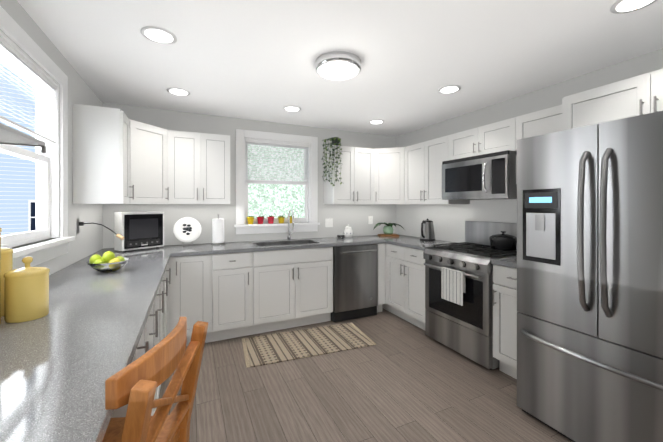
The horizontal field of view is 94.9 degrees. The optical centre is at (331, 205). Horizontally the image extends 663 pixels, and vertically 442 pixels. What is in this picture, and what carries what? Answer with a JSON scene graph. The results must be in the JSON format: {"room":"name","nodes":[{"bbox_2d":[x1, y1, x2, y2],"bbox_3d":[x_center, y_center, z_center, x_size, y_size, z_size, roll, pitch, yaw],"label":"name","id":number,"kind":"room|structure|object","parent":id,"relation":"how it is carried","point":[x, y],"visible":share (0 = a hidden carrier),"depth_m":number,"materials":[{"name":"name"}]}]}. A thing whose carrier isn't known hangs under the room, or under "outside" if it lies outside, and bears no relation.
{"room":"kitchen","nodes":[
{"label":"kitchen","id":0,"kind":"room"},
{"bbox_2d":[0,0,102,274],"bbox_3d":[-1.109,0.162,0.318,0.120,2.448,6.170,0,0,-25],"label":"wall","id":1,"kind":"structure","parent":0,"point":[87,241],"depth_m":2.31,"materials":[{"name":"grey paint"}]},
{"bbox_2d":[0,123,45,152],"bbox_3d":[-1.018,-0.236,0.599,0.276,0.044,1.303,0,0,-25],"label":"wall shelf","id":2,"kind":"object","parent":1,"relation":"attached to","point":[9,135],"visible":1,"depth_m":1.12,"materials":[{"name":"grey wood"}]},
{"bbox_2d":[0,6,74,269],"bbox_3d":[-1.719,-0.293,1.688,0.175,1.270,1.100,0,0,-25],"label":"window","id":3,"kind":"structure","parent":1,"relation":"in","point":[52,192],"depth_m":2.02,"materials":[{"name":"white wood"}]},
{"bbox_2d":[0,36,56,143],"bbox_3d":[-1.711,-0.616,1.692,0.032,0.393,0.818,0,0,-25],"label":"window blinds","id":4,"kind":"object","parent":3,"relation":"attached to","point":[9,49],"visible":1,"depth_m":1.70,"materials":[{"name":"white"}]},
{"bbox_2d":[73,104,172,203],"bbox_3d":[-1.806,-0.398,2.707,0.630,0.762,0.570,0,0,-25],"label":"upper cabinet","id":5,"kind":"object","parent":1,"relation":"attached to","point":[119,157],"depth_m":2.44,"materials":[{"name":"white wood"}]},
{"bbox_2d":[103,103,395,247],"bbox_3d":[-0.705,0.158,3.978,3.950,2.448,0.120,0,0,-25],"label":"wall","id":6,"kind":"structure","parent":0,"point":[353,216],"depth_m":3.69,"materials":[{"name":"grey paint"}]},
{"bbox_2d":[173,130,229,203],"bbox_3d":[-1.733,-0.398,3.241,1.216,0.762,0.336,0,0,-25],"label":"upper cabinet","id":7,"kind":"object","parent":6,"relation":"attached to","point":[201,161],"depth_m":3.23,"materials":[{"name":"white wood"}]},
{"bbox_2d":[234,129,319,233],"bbox_3d":[-0.693,-0.291,3.953,1.110,1.280,0.175,0,0,-25],"label":"window","id":8,"kind":"structure","parent":6,"relation":"in","point":[242,226],"depth_m":3.90,"materials":[{"name":"white wood"}]},
{"bbox_2d":[247,216,253,223],"bbox_3d":[-1.002,0.176,3.767,0.088,0.104,0.123,0,0,-25],"label":"plant pot","id":9,"kind":"object","parent":8,"relation":"on","point":[250,219],"visible":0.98,"depth_m":3.73,"materials":[{"name":"yellow ceramic"}]},
{"bbox_2d":[255,216,264,223],"bbox_3d":[-0.903,0.177,3.812,0.116,0.102,0.108,0,0,-25],"label":"plant pot","id":10,"kind":"object","parent":8,"relation":"on","point":[260,219],"visible":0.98,"depth_m":3.78,"materials":[{"name":"red ceramic"}]},
{"bbox_2d":[267,216,274,223],"bbox_3d":[-0.771,0.176,3.869,0.114,0.103,0.087,0,0,-25],"label":"plant pot","id":11,"kind":"object","parent":8,"relation":"on","point":[270,219],"visible":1,"depth_m":3.84,"materials":[{"name":"red ceramic"}]},
{"bbox_2d":[245,140,308,184],"bbox_3d":[-0.689,-0.546,3.945,0.828,0.538,0.032,0,0,-25],"label":"window blinds","id":12,"kind":"object","parent":8,"relation":"attached to","point":[273,143],"visible":0.96,"depth_m":3.93,"materials":[{"name":"white"}]},
{"bbox_2d":[277,215,284,222],"bbox_3d":[-0.656,0.175,3.925,0.107,0.105,0.128,0,0,-25],"label":"plant pot","id":13,"kind":"object","parent":8,"relation":"on","point":[281,219],"visible":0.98,"depth_m":3.90,"materials":[{"name":"yellow ceramic"}]},
{"bbox_2d":[325,218,332,226],"bbox_3d":[-0.034,0.239,4.219,0.115,0.120,0.008,0,0,-25],"label":"outlet","id":14,"kind":"object","parent":6,"relation":"attached to","point":[328,222],"visible":1,"depth_m":4.22,"materials":[{"name":"white plastic"}]},
{"bbox_2d":[323,145,350,203],"bbox_3d":[0.124,-0.399,4.116,0.369,0.762,0.321,0,0,-25],"label":"upper cabinet","id":15,"kind":"object","parent":6,"relation":"attached to","point":[337,194],"depth_m":3.97,"materials":[{"name":"white wood"}]},
{"bbox_2d":[322,137,343,185],"bbox_3d":[0.028,-0.567,3.900,0.301,0.656,0.290,0,0,-25],"label":"hanging plant","id":16,"kind":"object","parent":15,"relation":"on","point":[336,141],"visible":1,"depth_m":3.84,"materials":[{"name":"green plant"}]},
{"bbox_2d":[351,147,370,203],"bbox_3d":[0.385,-0.399,4.213,0.419,0.762,0.366,0,0,-25],"label":"upper cabinet","id":17,"kind":"object","parent":6,"relation":"attached to","point":[360,157],"depth_m":4.07,"materials":[{"name":"white wood"}]},
{"bbox_2d":[368,216,372,223],"bbox_3d":[0.580,0.213,4.506,0.075,0.120,0.008,0,0,-25],"label":"electrical outlet","id":18,"kind":"object","parent":6,"relation":"attached to","point":[370,219],"visible":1,"depth_m":4.50,"materials":[{"name":"white plastic"}]},
{"bbox_2d":[17,0,662,136],"bbox_3d":[0.626,-1.088,1.127,3.950,0.050,6.410,0,0,-25],"label":"ceiling","id":19,"kind":"structure","parent":0,"point":[249,59],"depth_m":2.08,"materials":[{"name":"white paint"}]},
{"bbox_2d":[140,26,176,43],"bbox_3d":[-1.073,-1.059,1.895,0.200,0.008,0.200,0,0,-25],"label":"recessed light","id":20,"kind":"object","parent":19,"relation":"in","point":[158,35],"visible":1,"depth_m":1.89,"materials":[{"name":"white plastic"}]},
{"bbox_2d":[167,87,189,95],"bbox_3d":[-1.424,-1.060,2.835,0.200,0.008,0.200,0,0,-25],"label":"recessed light","id":21,"kind":"object","parent":19,"relation":"in","point":[179,91],"visible":1,"depth_m":2.82,"materials":[{"name":"white"}]},
{"bbox_2d":[283,106,300,111],"bbox_3d":[-0.431,-1.060,3.332,0.200,0.008,0.200,0,0,-25],"label":"recessed light","id":22,"kind":"object","parent":19,"relation":"in","point":[292,108],"visible":1,"depth_m":3.31,"materials":[{"name":"white plastic"}]},
{"bbox_2d":[315,51,360,79],"bbox_3d":[0.050,-1.018,2.254,0.340,0.091,0.340,0,0,-25],"label":"ceiling light fixture","id":23,"kind":"object","parent":19,"relation":"attached to","point":[338,65],"visible":1,"depth_m":2.16,"materials":[{"name":"white glass"}]},
{"bbox_2d":[369,119,384,123],"bbox_3d":[0.572,-1.061,3.855,0.200,0.008,0.200,0,0,-25],"label":"recessed light","id":24,"kind":"object","parent":19,"relation":"in","point":[377,121],"visible":1,"depth_m":3.83,"materials":[{"name":"white plastic"}]},
{"bbox_2d":[438,85,460,93],"bbox_3d":[1.075,-1.060,2.777,0.200,0.008,0.200,0,0,-25],"label":"recessed light","id":25,"kind":"object","parent":19,"relation":"in","point":[448,89],"visible":1,"depth_m":2.76,"materials":[{"name":"white plastic"}]},
{"bbox_2d":[610,0,656,13],"bbox_3d":[1.580,-1.058,1.578,0.200,0.008,0.200,0,0,-25],"label":"recessed light","id":26,"kind":"object","parent":19,"relation":"in","point":[622,6],"visible":1,"depth_m":1.60,"materials":[{"name":"white plastic"}]},
{"bbox_2d":[159,308,571,441],"bbox_3d":[0.626,1.410,1.130,3.950,0.050,6.410,0,0,-25],"label":"floor","id":27,"kind":"structure","parent":0,"point":[402,380],"depth_m":2.21,"materials":[{"name":"laminate"}]},
{"bbox_2d":[111,300,154,417],"bbox_3d":[-1.104,0.933,1.198,0.626,0.904,0.439,0,0,-25],"label":"base cabinet","id":28,"kind":"object","parent":27,"relation":"on","point":[147,340],"depth_m":1.41,"materials":[{"name":"white wood"}]},
{"bbox_2d":[102,317,207,441],"bbox_3d":[-0.627,0.868,0.805,0.468,1.036,0.440,0,0,-4],"label":"chair","id":29,"kind":"object","parent":27,"relation":"on","point":[135,384],"visible":0.94,"depth_m":0.79,"materials":[{"name":"brown wood"}]},
{"bbox_2d":[155,289,158,410],"bbox_3d":[-1.252,0.933,1.516,0.626,0.904,0.497,0,0,-25],"label":"base cabinet","id":30,"kind":"object","parent":27,"relation":"on","point":[155,332],"depth_m":1.83,"materials":[{"name":"white wood"}]},
{"bbox_2d":[159,278,162,393],"bbox_3d":[-1.413,0.932,1.861,0.626,0.904,0.497,0,0,-25],"label":"base cabinet","id":31,"kind":"object","parent":27,"relation":"on","point":[161,285],"depth_m":2.11,"materials":[{"name":"white wood"}]},
{"bbox_2d":[163,268,166,338],"bbox_3d":[-1.572,0.932,2.200,0.626,0.904,0.488,0,0,-25],"label":"base cabinet","id":32,"kind":"object","parent":27,"relation":"on","point":[165,274],"depth_m":2.45,"materials":[{"name":"white wood"}]},
{"bbox_2d":[167,265,170,334],"bbox_3d":[-1.715,0.932,2.508,0.626,0.904,0.426,0,0,-25],"label":"base cabinet","id":33,"kind":"object","parent":27,"relation":"on","point":[169,270],"depth_m":2.54,"materials":[{"name":"white wood"}]},
{"bbox_2d":[0,245,175,441],"bbox_3d":[-1.089,0.462,1.199,0.660,0.037,4.590,0,0,-25],"label":"countertop","id":34,"kind":"structure","parent":33,"relation":"on","point":[68,355],"depth_m":0.95,"materials":[{"name":"stone"}]},
{"bbox_2d":[0,228,1,323],"bbox_3d":[-1.271,0.233,1.079,0.137,0.417,0.140,0,0,-25],"label":"canister","id":35,"kind":"object","parent":34,"relation":"on","point":[0,274],"visible":0.96,"depth_m":1.12,"materials":[{"name":"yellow ceramic"}]},
{"bbox_2d":[1,247,12,316],"bbox_3d":[-1.371,0.283,1.222,0.129,0.317,0.129,0,0,-25],"label":"medium canister","id":36,"kind":"object","parent":34,"relation":"on","point":[6,260],"visible":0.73,"depth_m":1.22,"materials":[{"name":"yellow ceramic"}]},
{"bbox_2d":[4,256,49,322],"bbox_3d":[-1.204,0.321,1.205,0.130,0.240,0.130,0,0,-25],"label":"canister","id":37,"kind":"object","parent":34,"relation":"on","point":[26,292],"visible":1,"depth_m":1.16,"materials":[{"name":"yellow ceramic"}]},
{"bbox_2d":[86,250,129,272],"bbox_3d":[-1.495,0.368,2.042,0.242,0.146,0.242,0,0,-25],"label":"fruit bowl","id":38,"kind":"object","parent":34,"relation":"on","point":[108,261],"visible":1,"depth_m":2.00,"materials":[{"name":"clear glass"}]},
{"bbox_2d":[114,212,163,251],"bbox_3d":[-1.982,0.252,3.098,0.316,0.375,0.400,0,0,32],"label":"microwave","id":39,"kind":"object","parent":34,"relation":"on","point":[140,230],"visible":1,"depth_m":2.97,"materials":[{"name":"white plastic"}]},
{"bbox_2d":[172,234,419,256],"bbox_3d":[-0.242,0.459,3.764,3.047,0.037,0.660,0,0,-25],"label":"countertop","id":40,"kind":"structure","parent":33,"relation":"on","point":[246,246],"depth_m":3.40,"materials":[{"name":"stone"}]},
{"bbox_2d":[173,217,200,245],"bbox_3d":[-1.603,0.283,3.390,0.282,0.310,0.179,0,0,-25],"label":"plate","id":41,"kind":"object","parent":40,"relation":"on","point":[186,229],"visible":0.98,"depth_m":3.37,"materials":[{"name":"white ceramic"}]},
{"bbox_2d":[211,214,225,244],"bbox_3d":[-1.291,0.266,3.473,0.156,0.347,0.156,0,0,-25],"label":"paper towel","id":42,"kind":"object","parent":40,"relation":"on","point":[218,231],"visible":1,"depth_m":3.42,"materials":[{"name":"white paper"}]},
{"bbox_2d":[254,240,317,245],"bbox_3d":[-0.539,0.542,3.625,0.722,0.196,0.392,0,0,-25],"label":"sink","id":43,"kind":"object","parent":40,"relation":"in","point":[283,243],"visible":0.04,"depth_m":3.80,"materials":[{"name":"silver metal"}]},
{"bbox_2d":[287,209,295,239],"bbox_3d":[-0.482,0.242,3.837,0.112,0.394,0.209,0,0,-25],"label":"faucet","id":44,"kind":"object","parent":40,"relation":"on","point":[289,236],"visible":1,"depth_m":3.88,"materials":[{"name":"silver metal"}]},
{"bbox_2d":[344,224,352,237],"bbox_3d":[0.232,0.348,4.206,0.144,0.179,0.144,0,0,-25],"label":"jar","id":45,"kind":"object","parent":40,"relation":"on","point":[348,231],"visible":1,"depth_m":4.16,"materials":[{"name":"white ceramic"}]},
{"bbox_2d":[373,222,404,236],"bbox_3d":[0.813,0.341,4.389,0.473,0.194,0.258,0,0,-25],"label":"potted plant","id":46,"kind":"object","parent":40,"relation":"on","point":[388,230],"visible":1,"depth_m":4.34,"materials":[{"name":"green plant"}]},
{"bbox_2d":[168,254,219,345],"bbox_3d":[-1.463,0.931,3.214,0.458,0.904,0.616,0,0,-25],"label":"base cabinet","id":47,"kind":"object","parent":27,"relation":"on","point":[194,288],"depth_m":2.95,"materials":[{"name":"white wood"}]},
{"bbox_2d":[220,251,259,339],"bbox_3d":[-1.138,0.931,3.366,0.542,0.904,0.616,0,0,-25],"label":"base cabinet","id":48,"kind":"object","parent":27,"relation":"on","point":[230,295],"depth_m":3.13,"materials":[{"name":"white wood"}]},
{"bbox_2d":[242,323,375,367],"bbox_3d":[-0.240,1.378,3.085,1.250,0.007,0.601,0,0,-20],"label":"rug","id":49,"kind":"object","parent":27,"relation":"on","point":[281,347],"visible":1,"depth_m":3.03,"materials":[{"name":"beige fabric"}]},
{"bbox_2d":[331,244,377,321],"bbox_3d":[0.191,0.929,3.949,0.603,0.895,0.671,0,0,-25],"label":"dishwasher","id":50,"kind":"object","parent":27,"relation":"on","point":[355,281],"visible":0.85,"depth_m":3.68,"materials":[{"name":"silver metal"}]},
{"bbox_2d":[382,243,425,329],"bbox_3d":[1.130,0.930,3.685,0.626,0.904,0.745,0,0,-25],"label":"base cabinet","id":51,"kind":"object","parent":27,"relation":"on","point":[404,283],"depth_m":3.54,"materials":[{"name":"white wood"}]},
{"bbox_2d":[388,238,456,250],"bbox_3d":[1.133,0.459,3.659,0.645,0.037,0.693,0,0,-25],"label":"countertop","id":52,"kind":"structure","parent":51,"relation":"on","point":[415,243],"depth_m":3.64,"materials":[{"name":"stone"}]},
{"bbox_2d":[420,218,434,240],"bbox_3d":[1.185,0.299,3.812,0.245,0.278,0.186,0,0,-25],"label":"kettle","id":53,"kind":"object","parent":52,"relation":"on","point":[427,233],"visible":1,"depth_m":3.75,"materials":[{"name":"silver metal"}]},
{"bbox_2d":[423,221,516,369],"bbox_3d":[1.399,0.776,2.974,0.708,1.209,0.756,0,0,-25],"label":"range","id":54,"kind":"object","parent":27,"relation":"on","point":[459,282],"visible":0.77,"depth_m":2.79,"materials":[{"name":"silver metal"}]},
{"bbox_2d":[489,231,516,249],"bbox_3d":[1.619,0.324,2.867,0.232,0.165,0.288,0,0,-25],"label":"pot","id":55,"kind":"object","parent":54,"relation":"on","point":[502,241],"visible":0.98,"depth_m":2.78,"materials":[{"name":"black metal"}]},
{"bbox_2d":[493,264,517,378],"bbox_3d":[1.693,0.932,2.480,0.626,0.904,0.375,0,0,-25],"label":"base cabinet","id":56,"kind":"object","parent":27,"relation":"on","point":[505,311],"depth_m":2.43,"materials":[{"name":"white wood"}]},
{"bbox_2d":[491,257,516,268],"bbox_3d":[1.686,0.460,2.476,0.642,0.037,0.371,0,0,-25],"label":"countertop","id":57,"kind":"structure","parent":56,"relation":"on","point":[511,262],"depth_m":2.45,"materials":[{"name":"stone"}]},
{"bbox_2d":[516,111,662,441],"bbox_3d":[1.801,0.469,1.813,0.962,1.824,0.907,0,0,-25],"label":"fridge","id":58,"kind":"object","parent":27,"relation":"on","point":[590,283],"visible":1,"depth_m":1.66,"materials":[{"name":"grey metal"}]},
{"bbox_2d":[396,48,662,243],"bbox_3d":[2.361,0.160,1.938,0.120,2.448,6.170,0,0,-25],"label":"wall","id":59,"kind":"structure","parent":0,"point":[448,220],"depth_m":3.27,"materials":[{"name":"grey paint"}]},
{"bbox_2d":[371,147,402,203],"bbox_3d":[0.840,-0.399,4.261,0.664,0.762,0.665,0,0,-25],"label":"upper cabinet","id":60,"kind":"object","parent":59,"relation":"attached to","point":[386,163],"depth_m":4.10,"materials":[{"name":"white wood"}]},
{"bbox_2d":[403,141,426,203],"bbox_3d":[1.172,-0.399,3.902,0.366,0.762,0.487,0,0,-25],"label":"upper cabinet","id":61,"kind":"object","parent":59,"relation":"attached to","point":[411,174],"depth_m":3.84,"materials":[{"name":"white wood"}]},
{"bbox_2d":[427,136,469,203],"bbox_3d":[1.338,-0.399,3.599,0.321,0.762,0.436,0,0,-25],"label":"upper cabinet","id":62,"kind":"object","parent":59,"relation":"attached to","point":[436,148],"depth_m":3.51,"materials":[{"name":"white wood"}]},
{"bbox_2d":[447,129,470,160],"bbox_3d":[1.522,-0.630,3.204,0.321,0.299,0.436,0,0,-25],"label":"upper cabinet","id":63,"kind":"object","parent":59,"relation":"attached to","point":[458,144],"depth_m":3.21,"materials":[{"name":"white wood"}]},
{"bbox_2d":[471,119,506,156],"bbox_3d":[1.670,-0.629,2.888,0.321,0.299,0.494,0,0,-25],"label":"upper cabinet","id":64,"kind":"object","parent":59,"relation":"attached to","point":[490,138],"depth_m":2.89,"materials":[{"name":"white wood"}]},
{"bbox_2d":[442,150,516,199],"bbox_3d":[1.516,-0.271,3.025,0.484,0.412,0.750,0,0,-25],"label":"over-the-range microwave","id":65,"kind":"object","parent":64,"relation":"attached to","point":[490,176],"visible":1,"depth_m":2.84,"materials":[{"name":"silver metal"}]},
{"bbox_2d":[507,108,550,150],"bbox_3d":[1.832,-0.629,2.540,0.321,0.299,0.509,0,0,-25],"label":"upper cabinet","id":66,"kind":"object","parent":59,"relation":"attached to","point":[537,123],"depth_m":2.56,"materials":[{"name":"white wood"}]},
{"bbox_2d":[551,78,630,132],"bbox_3d":[1.963,-0.628,2.066,0.486,0.299,0.578,0,0,-25],"label":"upper cabinet","id":67,"kind":"object","parent":59,"relation":"attached to","point":[609,102],"depth_m":2.00,"materials":[{"name":"white wood"}]},
{"bbox_2d":[631,69,662,116],"bbox_3d":[2.145,-0.628,1.676,0.486,0.299,0.519,0,0,-25],"label":"upper cabinet","id":68,"kind":"object","parent":59,"relation":"attached to","point":[647,88],"depth_m":1.77,"materials":[{"name":"white wood"}]},
{"bbox_3d":[-2.038,0.166,2.439,0.008,0.120,0.075,0,0,-25],"label":"electrical outlet","id":69,"kind":"object","parent":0,"visible":0},
{"bbox_2d":[79,222,123,239],"bbox_3d":[-1.842,0.202,2.440,0.382,0.142,0.044,0,0,4],"label":"gooseneck lamp","id":70,"kind":"object","parent":69,"relation":"attached to","point":[119,236],"visible":0.96,"depth_m":2.44,"materials":[{"name":"black plastic"}]},
{"label":"outside","id":71,"kind":"structure","parent":0,"visible":0},
{"bbox_2d":[0,61,35,235],"bbox_3d":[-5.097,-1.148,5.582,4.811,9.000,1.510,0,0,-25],"label":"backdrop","id":72,"kind":"structure","parent":71,"point":[17,194],"depth_m":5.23,"materials":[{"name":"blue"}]},
{"bbox_2d":[248,145,304,217],"bbox_3d":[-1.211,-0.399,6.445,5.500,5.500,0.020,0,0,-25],"label":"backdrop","id":73,"kind":"structure","parent":71,"point":[268,200],"depth_m":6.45,"materials":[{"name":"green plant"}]}
]}

